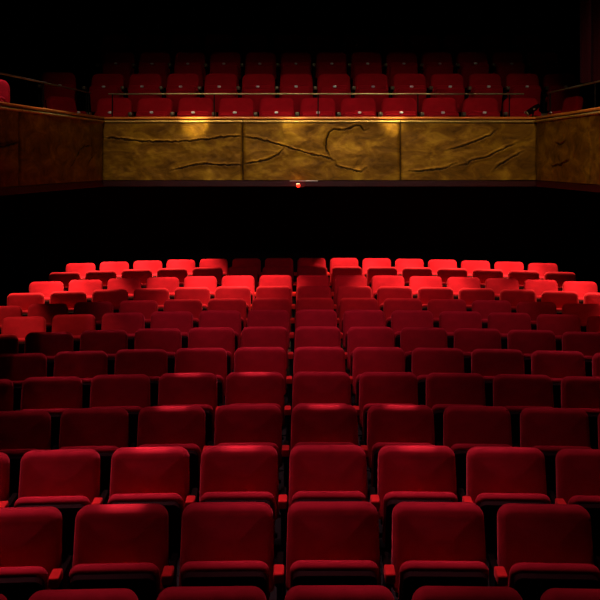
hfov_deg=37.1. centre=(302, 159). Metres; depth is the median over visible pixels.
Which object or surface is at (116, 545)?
seat
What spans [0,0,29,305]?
wall
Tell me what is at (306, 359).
seat
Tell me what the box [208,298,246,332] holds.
seat
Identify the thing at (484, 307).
seat
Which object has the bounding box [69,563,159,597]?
seat cushion
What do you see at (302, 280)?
seat
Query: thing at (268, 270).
seat
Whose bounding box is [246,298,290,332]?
seat
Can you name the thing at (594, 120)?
relief panel
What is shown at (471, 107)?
seat
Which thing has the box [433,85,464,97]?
seat cushion
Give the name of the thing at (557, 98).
seat cushion
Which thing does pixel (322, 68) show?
seat cushion
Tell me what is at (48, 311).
seat
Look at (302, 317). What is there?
seat
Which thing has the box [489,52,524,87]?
seat
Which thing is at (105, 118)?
wooden ledge
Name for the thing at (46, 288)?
seat
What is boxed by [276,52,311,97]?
seat
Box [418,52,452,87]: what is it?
seat
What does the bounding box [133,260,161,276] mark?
seat
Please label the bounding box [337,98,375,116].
seat
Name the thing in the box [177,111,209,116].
seat cushion
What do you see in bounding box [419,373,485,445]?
seat
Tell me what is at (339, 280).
seat
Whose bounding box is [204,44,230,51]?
seat cushion
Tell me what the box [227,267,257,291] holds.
seat
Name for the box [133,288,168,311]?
seat
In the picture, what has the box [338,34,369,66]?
seat
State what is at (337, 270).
seat
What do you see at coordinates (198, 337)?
seat
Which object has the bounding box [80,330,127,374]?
seat
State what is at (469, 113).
seat cushion
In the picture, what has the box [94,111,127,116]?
seat cushion
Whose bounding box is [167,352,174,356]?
seat cushion
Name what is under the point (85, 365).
seat
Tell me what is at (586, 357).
seat cushion
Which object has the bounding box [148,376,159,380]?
seat cushion
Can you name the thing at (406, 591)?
seat cushion
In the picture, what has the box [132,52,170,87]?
seat
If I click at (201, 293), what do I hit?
seat
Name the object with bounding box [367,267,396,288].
seat
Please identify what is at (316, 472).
seat
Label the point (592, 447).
seat
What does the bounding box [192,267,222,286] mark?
seat
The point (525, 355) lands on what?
seat cushion
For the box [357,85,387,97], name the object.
seat cushion
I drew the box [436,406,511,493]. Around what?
seat
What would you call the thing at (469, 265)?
seat
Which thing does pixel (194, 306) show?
seat
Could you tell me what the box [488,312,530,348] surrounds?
seat
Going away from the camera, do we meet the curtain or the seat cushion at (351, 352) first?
the seat cushion at (351, 352)
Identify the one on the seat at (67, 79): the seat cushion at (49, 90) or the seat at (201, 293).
the seat cushion at (49, 90)
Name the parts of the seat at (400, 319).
seat, backrest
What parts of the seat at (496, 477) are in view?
armrest, backrest, seat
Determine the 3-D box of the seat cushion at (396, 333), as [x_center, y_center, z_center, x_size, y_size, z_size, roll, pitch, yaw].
[1.209,2.027,9.715,0.427,0.355,0.184,0,0,2]
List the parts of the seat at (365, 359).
seat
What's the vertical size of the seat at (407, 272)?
0.903 m
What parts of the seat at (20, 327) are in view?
seat, backrest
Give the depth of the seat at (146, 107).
11.61 m
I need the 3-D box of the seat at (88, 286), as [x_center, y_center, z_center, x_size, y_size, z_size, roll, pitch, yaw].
[-3.035,2.123,12.343,0.537,0.903,0.409,0,0,-7]
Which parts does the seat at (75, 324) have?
backrest, seat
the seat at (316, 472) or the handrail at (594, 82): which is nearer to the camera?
the seat at (316, 472)
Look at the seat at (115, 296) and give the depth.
11.56 m
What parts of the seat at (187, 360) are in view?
seat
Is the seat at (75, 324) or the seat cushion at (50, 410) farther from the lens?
the seat at (75, 324)
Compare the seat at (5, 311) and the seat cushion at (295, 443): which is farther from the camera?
the seat at (5, 311)
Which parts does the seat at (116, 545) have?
armrest, seat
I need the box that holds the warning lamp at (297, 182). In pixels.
[296,181,305,186]
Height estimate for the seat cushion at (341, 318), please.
0.355 m
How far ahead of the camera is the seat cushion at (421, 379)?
7.75 m
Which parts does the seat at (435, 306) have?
seat, backrest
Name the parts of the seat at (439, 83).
backrest, seat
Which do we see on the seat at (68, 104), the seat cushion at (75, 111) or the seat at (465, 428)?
the seat cushion at (75, 111)
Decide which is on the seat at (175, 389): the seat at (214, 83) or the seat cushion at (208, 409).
the seat cushion at (208, 409)
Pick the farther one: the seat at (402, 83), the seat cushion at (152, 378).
the seat at (402, 83)
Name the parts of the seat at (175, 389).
backrest, seat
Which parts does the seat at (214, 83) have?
seat, backrest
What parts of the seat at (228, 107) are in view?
seat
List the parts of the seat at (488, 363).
seat, backrest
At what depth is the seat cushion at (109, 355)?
8.62 m
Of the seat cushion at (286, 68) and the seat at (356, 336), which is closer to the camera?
the seat at (356, 336)
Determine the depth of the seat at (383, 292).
11.68 m
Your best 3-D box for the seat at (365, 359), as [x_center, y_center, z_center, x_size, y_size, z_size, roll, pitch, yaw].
[0.651,2.132,7.901,0.537,0.903,0.409,0,0,1]
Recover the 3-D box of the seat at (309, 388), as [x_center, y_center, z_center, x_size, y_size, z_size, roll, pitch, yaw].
[0.124,2.139,6.990,0.537,0.903,0.409,0,0,0]
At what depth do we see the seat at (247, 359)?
7.97 m
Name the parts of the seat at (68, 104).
backrest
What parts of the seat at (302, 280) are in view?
backrest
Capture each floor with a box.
[10,87,599,116]
[62,305,599,599]
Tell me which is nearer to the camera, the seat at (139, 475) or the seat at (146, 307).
the seat at (139, 475)
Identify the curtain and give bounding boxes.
[580,0,599,82]
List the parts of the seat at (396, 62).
backrest, seat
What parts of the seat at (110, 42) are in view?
seat, backrest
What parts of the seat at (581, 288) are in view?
backrest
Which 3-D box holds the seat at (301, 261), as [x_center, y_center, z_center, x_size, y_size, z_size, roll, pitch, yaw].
[0.124,2.048,14.460,0.537,0.903,0.409,0,0,0]
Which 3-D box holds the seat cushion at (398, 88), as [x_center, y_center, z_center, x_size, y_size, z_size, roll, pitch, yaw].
[1.507,-0.854,12.422,0.427,0.355,0.184,0,0,0]
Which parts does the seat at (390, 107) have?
seat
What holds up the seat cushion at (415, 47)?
on the seat
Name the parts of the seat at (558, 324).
seat, backrest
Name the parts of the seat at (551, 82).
backrest, seat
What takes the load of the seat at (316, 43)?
on the floor at (28, 96)
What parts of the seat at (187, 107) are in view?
seat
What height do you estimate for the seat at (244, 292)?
0.903 m
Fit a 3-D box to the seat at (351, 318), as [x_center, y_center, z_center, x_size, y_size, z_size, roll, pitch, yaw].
[0.651,2.111,9.775,0.537,0.903,0.409,0,0,1]
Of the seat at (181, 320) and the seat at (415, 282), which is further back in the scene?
the seat at (415, 282)
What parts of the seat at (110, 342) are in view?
backrest, seat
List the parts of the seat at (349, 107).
seat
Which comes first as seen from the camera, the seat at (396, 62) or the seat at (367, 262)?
the seat at (396, 62)
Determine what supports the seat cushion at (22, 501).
on the seat at (66, 480)
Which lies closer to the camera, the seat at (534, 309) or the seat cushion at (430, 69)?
the seat at (534, 309)
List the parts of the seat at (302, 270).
backrest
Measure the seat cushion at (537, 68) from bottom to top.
0.355 m
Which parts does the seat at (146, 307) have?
backrest, seat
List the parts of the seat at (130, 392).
backrest, seat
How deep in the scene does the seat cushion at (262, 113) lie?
11.39 m
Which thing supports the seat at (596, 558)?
on the floor at (277, 542)
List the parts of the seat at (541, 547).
armrest, seat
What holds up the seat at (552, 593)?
on the floor at (277, 542)
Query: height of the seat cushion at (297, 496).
0.355 m
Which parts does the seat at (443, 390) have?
seat, backrest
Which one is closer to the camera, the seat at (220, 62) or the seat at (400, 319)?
the seat at (400, 319)
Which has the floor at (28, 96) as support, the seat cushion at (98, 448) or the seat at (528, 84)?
the seat at (528, 84)
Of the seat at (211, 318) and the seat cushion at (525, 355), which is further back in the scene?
the seat at (211, 318)
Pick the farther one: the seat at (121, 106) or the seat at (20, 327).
the seat at (121, 106)
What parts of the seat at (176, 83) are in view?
seat, backrest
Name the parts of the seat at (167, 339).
backrest, seat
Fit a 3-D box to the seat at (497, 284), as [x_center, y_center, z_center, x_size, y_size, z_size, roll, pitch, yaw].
[2.758,2.110,12.415,0.537,0.903,0.409,0,0,6]
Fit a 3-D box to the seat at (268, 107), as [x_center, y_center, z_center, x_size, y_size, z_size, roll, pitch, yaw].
[-0.359,-0.360,11.544,0.537,0.903,0.409,0,0,0]
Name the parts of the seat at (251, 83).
seat, backrest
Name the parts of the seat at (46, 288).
backrest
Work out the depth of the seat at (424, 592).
3.67 m
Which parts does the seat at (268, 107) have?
seat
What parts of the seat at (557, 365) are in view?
seat, backrest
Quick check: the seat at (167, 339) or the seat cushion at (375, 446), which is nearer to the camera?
the seat cushion at (375, 446)
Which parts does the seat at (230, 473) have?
armrest, seat, backrest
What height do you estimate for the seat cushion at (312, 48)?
0.355 m
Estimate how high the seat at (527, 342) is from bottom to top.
0.903 m
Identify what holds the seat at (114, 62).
on the floor at (28, 96)
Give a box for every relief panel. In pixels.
[0,106,21,186]
[18,109,104,185]
[102,120,241,179]
[243,120,399,179]
[401,120,536,179]
[534,113,589,183]
[587,111,599,184]
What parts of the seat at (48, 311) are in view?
backrest, seat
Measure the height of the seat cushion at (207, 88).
0.355 m
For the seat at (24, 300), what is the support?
on the floor at (277, 542)
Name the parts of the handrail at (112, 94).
rail, post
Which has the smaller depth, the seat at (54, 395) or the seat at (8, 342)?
the seat at (54, 395)
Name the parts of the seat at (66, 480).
armrest, seat, backrest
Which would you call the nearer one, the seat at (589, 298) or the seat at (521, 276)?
the seat at (589, 298)
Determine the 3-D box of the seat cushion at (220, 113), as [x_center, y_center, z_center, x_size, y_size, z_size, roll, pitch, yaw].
[-0.857,-0.448,11.502,0.427,0.355,0.184,0,0,0]
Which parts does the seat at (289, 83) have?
backrest, seat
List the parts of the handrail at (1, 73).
post, rail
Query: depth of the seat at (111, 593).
3.66 m
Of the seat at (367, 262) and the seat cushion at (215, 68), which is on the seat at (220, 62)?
the seat cushion at (215, 68)
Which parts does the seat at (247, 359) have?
backrest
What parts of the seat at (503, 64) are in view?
backrest, seat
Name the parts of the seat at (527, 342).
seat, backrest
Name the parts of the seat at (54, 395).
backrest, seat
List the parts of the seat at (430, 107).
seat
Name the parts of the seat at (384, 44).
backrest, seat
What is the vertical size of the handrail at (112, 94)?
0.299 m
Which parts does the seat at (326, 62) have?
backrest, seat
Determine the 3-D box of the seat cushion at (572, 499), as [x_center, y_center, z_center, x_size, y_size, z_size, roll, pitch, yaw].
[1.735,2.088,5.141,0.427,0.355,0.184,0,0,4]
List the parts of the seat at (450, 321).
seat, backrest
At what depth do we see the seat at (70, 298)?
11.49 m
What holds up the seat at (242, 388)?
on the floor at (277, 542)
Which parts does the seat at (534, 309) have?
seat, backrest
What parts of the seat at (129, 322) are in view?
backrest, seat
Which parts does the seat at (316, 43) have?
seat, backrest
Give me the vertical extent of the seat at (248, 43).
0.903 m
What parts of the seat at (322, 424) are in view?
armrest, backrest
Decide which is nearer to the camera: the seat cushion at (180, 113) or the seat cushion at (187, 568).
the seat cushion at (187, 568)
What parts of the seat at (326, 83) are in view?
backrest, seat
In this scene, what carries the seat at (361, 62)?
on the floor at (28, 96)
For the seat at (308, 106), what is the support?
on the floor at (28, 96)
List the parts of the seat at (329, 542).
armrest, seat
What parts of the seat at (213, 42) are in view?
seat, backrest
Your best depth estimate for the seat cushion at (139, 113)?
11.39 m
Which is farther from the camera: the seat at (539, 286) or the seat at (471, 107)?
the seat at (539, 286)
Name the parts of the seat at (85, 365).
backrest, seat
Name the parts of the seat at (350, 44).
backrest, seat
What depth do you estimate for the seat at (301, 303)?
10.78 m
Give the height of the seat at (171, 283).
0.903 m
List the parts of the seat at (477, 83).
backrest, seat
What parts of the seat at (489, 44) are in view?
backrest, seat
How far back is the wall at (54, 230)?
15.55 m
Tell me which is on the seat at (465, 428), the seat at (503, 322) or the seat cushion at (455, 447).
the seat cushion at (455, 447)
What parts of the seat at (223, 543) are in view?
armrest, seat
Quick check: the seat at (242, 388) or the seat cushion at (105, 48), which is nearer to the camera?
the seat at (242, 388)
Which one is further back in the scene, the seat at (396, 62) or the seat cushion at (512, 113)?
the seat at (396, 62)
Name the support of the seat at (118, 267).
on the floor at (277, 542)
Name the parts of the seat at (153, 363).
backrest, seat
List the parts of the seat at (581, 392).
backrest, seat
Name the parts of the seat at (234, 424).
backrest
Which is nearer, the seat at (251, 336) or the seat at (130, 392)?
the seat at (130, 392)
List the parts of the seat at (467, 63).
backrest, seat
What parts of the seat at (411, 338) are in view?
seat, backrest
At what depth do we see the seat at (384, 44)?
14.38 m
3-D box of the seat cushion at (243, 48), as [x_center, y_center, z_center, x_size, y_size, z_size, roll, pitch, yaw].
[-0.797,-1.682,14.382,0.427,0.355,0.184,0,0,0]
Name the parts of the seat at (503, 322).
seat, backrest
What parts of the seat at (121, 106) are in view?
seat, backrest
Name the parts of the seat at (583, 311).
backrest, seat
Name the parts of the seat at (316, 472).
armrest, backrest, seat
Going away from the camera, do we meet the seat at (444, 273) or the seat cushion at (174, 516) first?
the seat cushion at (174, 516)
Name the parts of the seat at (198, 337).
seat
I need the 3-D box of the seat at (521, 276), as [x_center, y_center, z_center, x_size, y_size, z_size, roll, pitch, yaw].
[3.283,2.111,13.305,0.537,0.903,0.409,0,0,7]
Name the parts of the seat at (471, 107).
seat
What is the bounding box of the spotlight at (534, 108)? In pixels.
[525,103,539,116]
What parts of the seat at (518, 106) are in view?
seat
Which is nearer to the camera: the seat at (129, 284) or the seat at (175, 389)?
the seat at (175, 389)
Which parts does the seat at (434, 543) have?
armrest, seat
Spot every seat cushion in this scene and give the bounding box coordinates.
[0,449,36,455]
[0,566,49,589]
[12,381,23,385]
[14,496,89,506]
[21,408,69,413]
[44,84,75,96]
[46,356,54,359]
[59,446,118,451]
[64,110,85,113]
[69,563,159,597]
[80,378,92,382]
[89,85,120,97]
[92,406,142,411]
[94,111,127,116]
[100,44,126,58]
[102,63,131,74]
[107,354,115,357]
[108,493,182,525]
[127,85,158,97]
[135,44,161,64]
[136,111,168,116]
[138,63,167,77]
[139,444,200,488]
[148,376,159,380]
[162,404,213,442]
[166,85,196,97]
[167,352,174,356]
[170,44,196,56]
[174,63,203,86]
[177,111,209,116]
[180,561,268,599]
[200,491,274,539]
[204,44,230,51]
[204,85,234,97]
[210,63,238,85]
[215,375,223,403]
[218,111,251,116]
[226,351,231,372]
[239,44,265,53]
[242,85,272,97]
[246,63,274,77]
[260,111,292,116]
[274,44,299,53]
[281,63,309,73]
[281,85,311,97]
[290,560,378,588]
[292,491,365,503]
[294,442,354,446]
[296,403,344,405]
[301,111,334,116]
[308,44,334,52]
[317,63,345,79]
[319,85,349,97]
[341,318,342,343]
[343,44,369,52]
[343,111,375,116]
[345,331,347,351]
[350,351,352,374]
[353,63,381,85]
[355,374,360,402]
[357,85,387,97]
[362,403,414,440]
[371,442,431,486]
[378,44,403,51]
[382,491,457,543]
[384,111,416,116]
[388,63,417,85]
[394,331,400,346]
[395,85,426,97]
[398,561,488,599]
[404,351,412,363]
[412,44,438,51]
[417,375,427,385]
[424,63,452,75]
[425,111,458,116]
[432,404,482,412]
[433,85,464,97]
[447,44,473,51]
[451,444,511,451]
[460,63,488,74]
[463,352,471,355]
[467,111,499,116]
[472,85,502,97]
[475,493,550,504]
[481,44,507,51]
[483,376,494,380]
[496,63,524,73]
[504,406,552,411]
[508,111,541,116]
[508,562,599,587]
[510,85,540,97]
[516,44,542,51]
[523,354,531,357]
[531,63,560,73]
[533,445,591,451]
[547,85,579,111]
[551,378,562,382]
[568,495,599,503]
[579,408,599,413]
[584,356,592,359]
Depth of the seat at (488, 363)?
7.93 m
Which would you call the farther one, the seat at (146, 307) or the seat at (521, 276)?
the seat at (521, 276)
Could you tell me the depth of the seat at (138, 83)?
12.40 m
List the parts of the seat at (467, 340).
seat, backrest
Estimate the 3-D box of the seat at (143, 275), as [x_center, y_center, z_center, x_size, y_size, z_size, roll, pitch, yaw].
[-2.510,2.099,13.355,0.537,0.903,0.409,0,0,-6]
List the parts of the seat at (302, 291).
backrest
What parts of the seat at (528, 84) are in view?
backrest, seat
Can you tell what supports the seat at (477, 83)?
on the floor at (28, 96)
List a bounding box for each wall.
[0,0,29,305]
[2,106,597,186]
[15,187,599,303]
[30,0,593,86]
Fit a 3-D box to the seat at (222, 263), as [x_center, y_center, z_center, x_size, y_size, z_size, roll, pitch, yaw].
[-1.459,2.058,14.406,0.537,0.903,0.409,0,0,-4]
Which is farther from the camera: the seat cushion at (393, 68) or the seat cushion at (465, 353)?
the seat cushion at (393, 68)
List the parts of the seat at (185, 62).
seat, backrest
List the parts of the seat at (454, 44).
backrest, seat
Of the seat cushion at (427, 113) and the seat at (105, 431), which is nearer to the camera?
the seat at (105, 431)
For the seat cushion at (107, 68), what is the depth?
13.20 m
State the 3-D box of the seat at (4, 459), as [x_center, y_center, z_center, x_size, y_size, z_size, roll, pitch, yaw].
[-1.985,2.184,5.139,0.537,0.903,0.409,0,0,-5]
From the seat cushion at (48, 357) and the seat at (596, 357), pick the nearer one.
the seat at (596, 357)
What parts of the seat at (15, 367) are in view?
seat, backrest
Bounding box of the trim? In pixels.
[0,180,599,195]
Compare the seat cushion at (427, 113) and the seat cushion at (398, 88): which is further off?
the seat cushion at (398, 88)
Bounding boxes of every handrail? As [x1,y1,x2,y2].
[0,72,90,114]
[108,93,523,116]
[548,80,599,114]
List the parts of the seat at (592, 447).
backrest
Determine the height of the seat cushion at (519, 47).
0.355 m
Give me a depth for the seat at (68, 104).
11.38 m
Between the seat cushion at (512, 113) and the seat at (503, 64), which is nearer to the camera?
the seat cushion at (512, 113)
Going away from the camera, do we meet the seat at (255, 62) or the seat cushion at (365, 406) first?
the seat cushion at (365, 406)
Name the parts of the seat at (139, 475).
armrest, seat, backrest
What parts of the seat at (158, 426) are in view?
backrest, seat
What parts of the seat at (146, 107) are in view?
seat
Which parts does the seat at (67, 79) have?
seat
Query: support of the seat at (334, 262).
on the floor at (277, 542)
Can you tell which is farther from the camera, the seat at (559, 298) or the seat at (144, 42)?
the seat at (144, 42)
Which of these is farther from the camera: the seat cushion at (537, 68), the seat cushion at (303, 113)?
the seat cushion at (537, 68)
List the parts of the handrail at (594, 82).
post, rail, post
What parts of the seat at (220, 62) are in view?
seat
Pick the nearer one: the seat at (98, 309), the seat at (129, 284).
the seat at (98, 309)
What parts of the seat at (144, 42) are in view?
seat, backrest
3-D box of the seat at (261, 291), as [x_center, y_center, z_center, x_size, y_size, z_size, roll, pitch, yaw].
[-0.404,2.105,11.613,0.537,0.903,0.409,0,0,-1]
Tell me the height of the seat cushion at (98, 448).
0.355 m
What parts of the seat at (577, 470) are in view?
armrest, backrest, seat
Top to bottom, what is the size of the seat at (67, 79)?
0.903 m
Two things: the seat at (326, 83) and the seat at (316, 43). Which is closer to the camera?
the seat at (326, 83)
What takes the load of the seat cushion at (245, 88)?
on the seat at (251, 83)
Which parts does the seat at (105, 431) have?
backrest, seat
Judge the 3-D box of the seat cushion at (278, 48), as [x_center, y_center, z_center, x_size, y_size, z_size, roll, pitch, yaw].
[-0.242,-1.682,14.382,0.427,0.355,0.184,0,0,0]
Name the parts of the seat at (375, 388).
seat, backrest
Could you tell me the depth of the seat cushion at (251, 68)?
13.19 m
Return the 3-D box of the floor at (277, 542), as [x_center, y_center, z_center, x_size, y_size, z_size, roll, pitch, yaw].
[0.175,2.762,8.700,10.350,0.517,15.400,0,0,0]
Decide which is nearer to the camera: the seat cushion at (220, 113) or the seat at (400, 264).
the seat cushion at (220, 113)
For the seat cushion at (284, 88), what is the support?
on the seat at (289, 83)
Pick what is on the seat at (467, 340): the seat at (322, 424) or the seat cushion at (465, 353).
the seat cushion at (465, 353)
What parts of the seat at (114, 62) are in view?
seat, backrest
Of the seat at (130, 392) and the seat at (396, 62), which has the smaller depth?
the seat at (130, 392)
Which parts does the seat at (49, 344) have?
backrest, seat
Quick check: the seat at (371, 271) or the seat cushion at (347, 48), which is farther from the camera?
the seat cushion at (347, 48)
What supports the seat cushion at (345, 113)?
on the seat at (349, 107)
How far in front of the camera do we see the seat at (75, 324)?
9.71 m
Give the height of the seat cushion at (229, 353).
0.355 m
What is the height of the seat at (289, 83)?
0.903 m
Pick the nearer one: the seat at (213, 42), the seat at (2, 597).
the seat at (2, 597)
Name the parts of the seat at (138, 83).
seat, backrest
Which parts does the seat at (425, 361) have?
seat, backrest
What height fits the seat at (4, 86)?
0.903 m
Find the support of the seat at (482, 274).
on the floor at (277, 542)
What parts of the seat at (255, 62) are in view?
seat, backrest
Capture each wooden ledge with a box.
[0,102,103,118]
[103,117,535,119]
[535,107,599,118]
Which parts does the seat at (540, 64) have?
backrest, seat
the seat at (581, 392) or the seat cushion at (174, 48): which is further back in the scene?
the seat cushion at (174, 48)
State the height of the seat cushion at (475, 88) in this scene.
0.355 m
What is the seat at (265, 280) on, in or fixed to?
on the floor at (277, 542)
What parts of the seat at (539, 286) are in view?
backrest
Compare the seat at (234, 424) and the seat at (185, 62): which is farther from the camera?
the seat at (185, 62)
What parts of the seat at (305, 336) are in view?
backrest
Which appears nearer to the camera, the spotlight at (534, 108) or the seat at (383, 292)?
the spotlight at (534, 108)
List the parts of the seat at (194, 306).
backrest, seat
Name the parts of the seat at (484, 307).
seat, backrest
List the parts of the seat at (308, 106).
seat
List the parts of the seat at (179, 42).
seat, backrest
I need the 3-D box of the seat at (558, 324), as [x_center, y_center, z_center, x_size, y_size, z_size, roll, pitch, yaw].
[2.758,2.138,9.645,0.537,0.903,0.409,0,0,6]
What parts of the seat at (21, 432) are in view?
seat, backrest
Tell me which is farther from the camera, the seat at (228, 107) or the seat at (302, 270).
the seat at (302, 270)
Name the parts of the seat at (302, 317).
backrest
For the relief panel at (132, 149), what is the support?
attached to the wall at (2, 106)
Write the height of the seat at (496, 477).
0.903 m
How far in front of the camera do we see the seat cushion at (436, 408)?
6.85 m
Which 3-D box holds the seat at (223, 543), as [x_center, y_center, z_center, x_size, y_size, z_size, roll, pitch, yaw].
[-0.404,2.185,4.380,0.537,0.903,0.409,0,0,-1]
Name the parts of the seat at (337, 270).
backrest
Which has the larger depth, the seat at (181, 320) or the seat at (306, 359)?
the seat at (181, 320)
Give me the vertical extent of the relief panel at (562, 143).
0.724 m
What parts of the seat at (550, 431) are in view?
seat, backrest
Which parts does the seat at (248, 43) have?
seat, backrest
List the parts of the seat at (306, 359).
backrest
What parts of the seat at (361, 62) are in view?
seat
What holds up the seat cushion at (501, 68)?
on the seat at (503, 64)
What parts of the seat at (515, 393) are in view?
seat, backrest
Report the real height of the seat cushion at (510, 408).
0.355 m
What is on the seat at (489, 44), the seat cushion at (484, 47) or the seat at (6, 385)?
the seat cushion at (484, 47)
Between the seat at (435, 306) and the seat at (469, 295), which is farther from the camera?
the seat at (469, 295)
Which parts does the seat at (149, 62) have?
seat, backrest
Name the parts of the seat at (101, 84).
seat, backrest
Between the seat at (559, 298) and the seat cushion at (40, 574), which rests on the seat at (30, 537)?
the seat cushion at (40, 574)
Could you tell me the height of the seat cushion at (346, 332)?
0.355 m
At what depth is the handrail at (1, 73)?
9.39 m
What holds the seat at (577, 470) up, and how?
on the floor at (277, 542)
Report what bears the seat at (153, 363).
on the floor at (277, 542)
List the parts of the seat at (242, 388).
backrest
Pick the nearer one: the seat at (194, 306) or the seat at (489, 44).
the seat at (194, 306)
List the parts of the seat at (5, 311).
backrest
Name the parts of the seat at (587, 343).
backrest, seat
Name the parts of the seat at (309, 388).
backrest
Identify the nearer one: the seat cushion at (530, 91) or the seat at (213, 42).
the seat cushion at (530, 91)
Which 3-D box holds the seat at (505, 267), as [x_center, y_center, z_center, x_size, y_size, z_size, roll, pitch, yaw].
[3.283,2.088,14.265,0.537,0.903,0.409,0,0,7]
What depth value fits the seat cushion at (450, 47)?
14.28 m
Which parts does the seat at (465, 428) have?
seat, backrest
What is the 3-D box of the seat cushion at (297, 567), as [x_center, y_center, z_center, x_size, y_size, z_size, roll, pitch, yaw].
[0.155,2.096,4.344,0.427,0.355,0.184,0,0,0]
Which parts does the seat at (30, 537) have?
seat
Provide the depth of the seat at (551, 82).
12.41 m
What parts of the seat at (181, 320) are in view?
backrest, seat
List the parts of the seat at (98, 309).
backrest, seat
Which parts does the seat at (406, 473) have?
armrest, backrest, seat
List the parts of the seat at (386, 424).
seat, backrest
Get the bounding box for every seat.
[0,79,9,102]
[0,306,21,333]
[0,334,18,353]
[0,353,46,410]
[0,379,13,410]
[0,410,50,499]
[0,449,99,554]
[0,452,9,500]
[0,506,62,599]
[0,594,6,599]
[1,316,45,352]
[7,293,44,316]
[15,376,82,448]
[24,332,73,376]
[28,303,67,331]
[28,588,137,599]
[29,281,63,303]
[37,72,76,107]
[45,96,85,113]
[48,503,168,599]
[49,272,80,290]
[50,291,86,314]
[51,408,128,495]
[52,314,95,350]
[53,351,107,407]
[66,263,95,279]
[68,280,102,301]
[74,302,112,329]
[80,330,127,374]
[82,74,124,112]
[84,374,149,446]
[85,270,116,289]
[86,98,132,119]
[91,447,189,550]
[92,289,127,312]
[94,34,130,73]
[96,52,135,87]
[100,262,128,277]
[101,312,144,348]
[107,278,140,299]
[114,349,167,405]
[119,300,157,328]
[121,74,161,111]
[121,269,151,287]
[128,98,172,116]
[129,34,164,66]
[130,406,205,493]
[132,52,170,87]
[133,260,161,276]
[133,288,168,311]
[134,328,181,372]
[146,277,178,298]
[150,311,192,347]
[152,373,217,445]
[157,268,187,286]
[157,586,266,599]
[159,74,199,111]
[161,502,274,599]
[164,34,198,66]
[164,299,201,327]
[166,259,194,275]
[168,52,205,86]
[170,98,213,116]
[174,287,209,310]
[174,348,226,405]
[184,276,216,298]
[185,445,278,539]
[188,327,234,375]
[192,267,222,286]
[198,74,237,111]
[199,34,232,66]
[199,259,227,276]
[199,310,240,350]
[202,405,281,484]
[204,52,240,85]
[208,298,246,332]
[212,98,253,116]
[215,286,250,317]
[215,372,284,439]
[222,275,254,303]
[226,347,286,406]
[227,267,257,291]
[232,258,260,281]
[234,34,267,66]
[234,327,287,378]
[236,74,274,111]
[240,52,275,97]
[241,310,289,347]
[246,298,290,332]
[251,286,291,317]
[253,98,294,116]
[254,275,291,310]
[258,266,292,291]
[261,258,293,281]
[273,501,380,599]
[275,74,312,111]
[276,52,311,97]
[278,445,367,599]
[282,404,357,547]
[284,372,350,495]
[284,585,393,599]
[286,347,344,449]
[288,326,340,412]
[290,310,336,388]
[291,298,333,365]
[292,275,328,303]
[292,286,331,338]
[293,266,326,314]
[294,258,325,281]
[295,98,335,116]
[304,34,335,66]
[312,52,346,97]
[313,74,350,111]
[327,258,357,290]
[329,266,361,300]
[331,275,366,311]
[334,286,371,326]
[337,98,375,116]
[337,298,377,343]
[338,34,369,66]
[340,310,384,351]
[344,327,393,375]
[347,52,381,85]
[349,347,404,405]
[351,74,388,111]
[353,372,417,444]
[360,405,434,492]
[362,258,390,277]
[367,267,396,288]
[369,445,457,549]
[372,34,403,66]
[372,275,403,299]
[377,286,412,310]
[378,98,416,116]
[382,502,488,599]
[383,52,417,86]
[383,298,421,327]
[389,74,426,111]
[391,310,432,347]
[395,259,423,275]
[400,327,447,372]
[402,267,431,285]
[409,276,441,298]
[412,348,463,404]
[412,586,522,599]
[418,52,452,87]
[418,287,453,309]
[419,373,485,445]
[420,98,458,116]
[426,74,464,111]
[427,299,465,326]
[428,259,456,275]
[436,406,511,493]
[437,268,467,286]
[439,311,481,347]
[440,34,473,66]
[447,277,479,298]
[453,52,488,87]
[454,328,500,372]
[458,288,494,310]
[458,446,550,550]
[461,98,499,116]
[461,260,489,276]
[465,74,502,111]
[471,349,524,405]
[472,269,503,287]
[472,300,510,327]
[474,34,507,66]
[485,278,518,299]
[487,374,553,446]
[487,503,599,599]
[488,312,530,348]
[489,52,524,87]
[494,262,523,277]
[500,289,535,312]
[502,98,541,119]
[503,74,540,109]
[507,330,555,373]
[508,270,539,288]
[513,407,591,495]
[517,302,556,329]
[524,52,560,87]
[524,279,557,301]
[528,263,557,279]
[531,351,585,407]
[537,314,580,350]
[540,74,579,112]
[540,588,599,599]
[541,96,584,115]
[541,291,578,313]
[544,272,575,290]
[547,449,599,554]
[555,376,599,448]
[562,303,599,331]
[562,332,599,376]
[563,281,597,303]
[584,293,599,304]
[586,316,599,331]
[591,413,599,448]
[592,353,599,376]
[594,556,599,570]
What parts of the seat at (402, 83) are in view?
backrest, seat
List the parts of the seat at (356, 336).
seat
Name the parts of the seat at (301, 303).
backrest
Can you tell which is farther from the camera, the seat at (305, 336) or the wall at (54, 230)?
the wall at (54, 230)
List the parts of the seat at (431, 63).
backrest, seat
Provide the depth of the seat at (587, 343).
8.77 m
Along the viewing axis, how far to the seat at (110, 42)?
14.43 m
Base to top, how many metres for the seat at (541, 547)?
0.903 m
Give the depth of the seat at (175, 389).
7.04 m
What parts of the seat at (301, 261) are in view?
backrest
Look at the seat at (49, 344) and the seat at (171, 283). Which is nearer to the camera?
the seat at (49, 344)
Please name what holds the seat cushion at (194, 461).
on the seat at (158, 426)
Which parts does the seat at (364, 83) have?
backrest, seat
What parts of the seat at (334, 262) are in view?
backrest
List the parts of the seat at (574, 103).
backrest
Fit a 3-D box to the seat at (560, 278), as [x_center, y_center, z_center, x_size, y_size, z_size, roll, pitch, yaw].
[3.806,2.125,13.234,0.537,0.903,0.409,0,0,8]
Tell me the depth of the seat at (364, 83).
12.40 m
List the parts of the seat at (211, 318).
seat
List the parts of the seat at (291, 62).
seat, backrest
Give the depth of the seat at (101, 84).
12.40 m
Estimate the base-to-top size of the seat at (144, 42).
0.903 m
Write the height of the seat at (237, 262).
0.903 m
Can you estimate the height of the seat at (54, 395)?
0.903 m

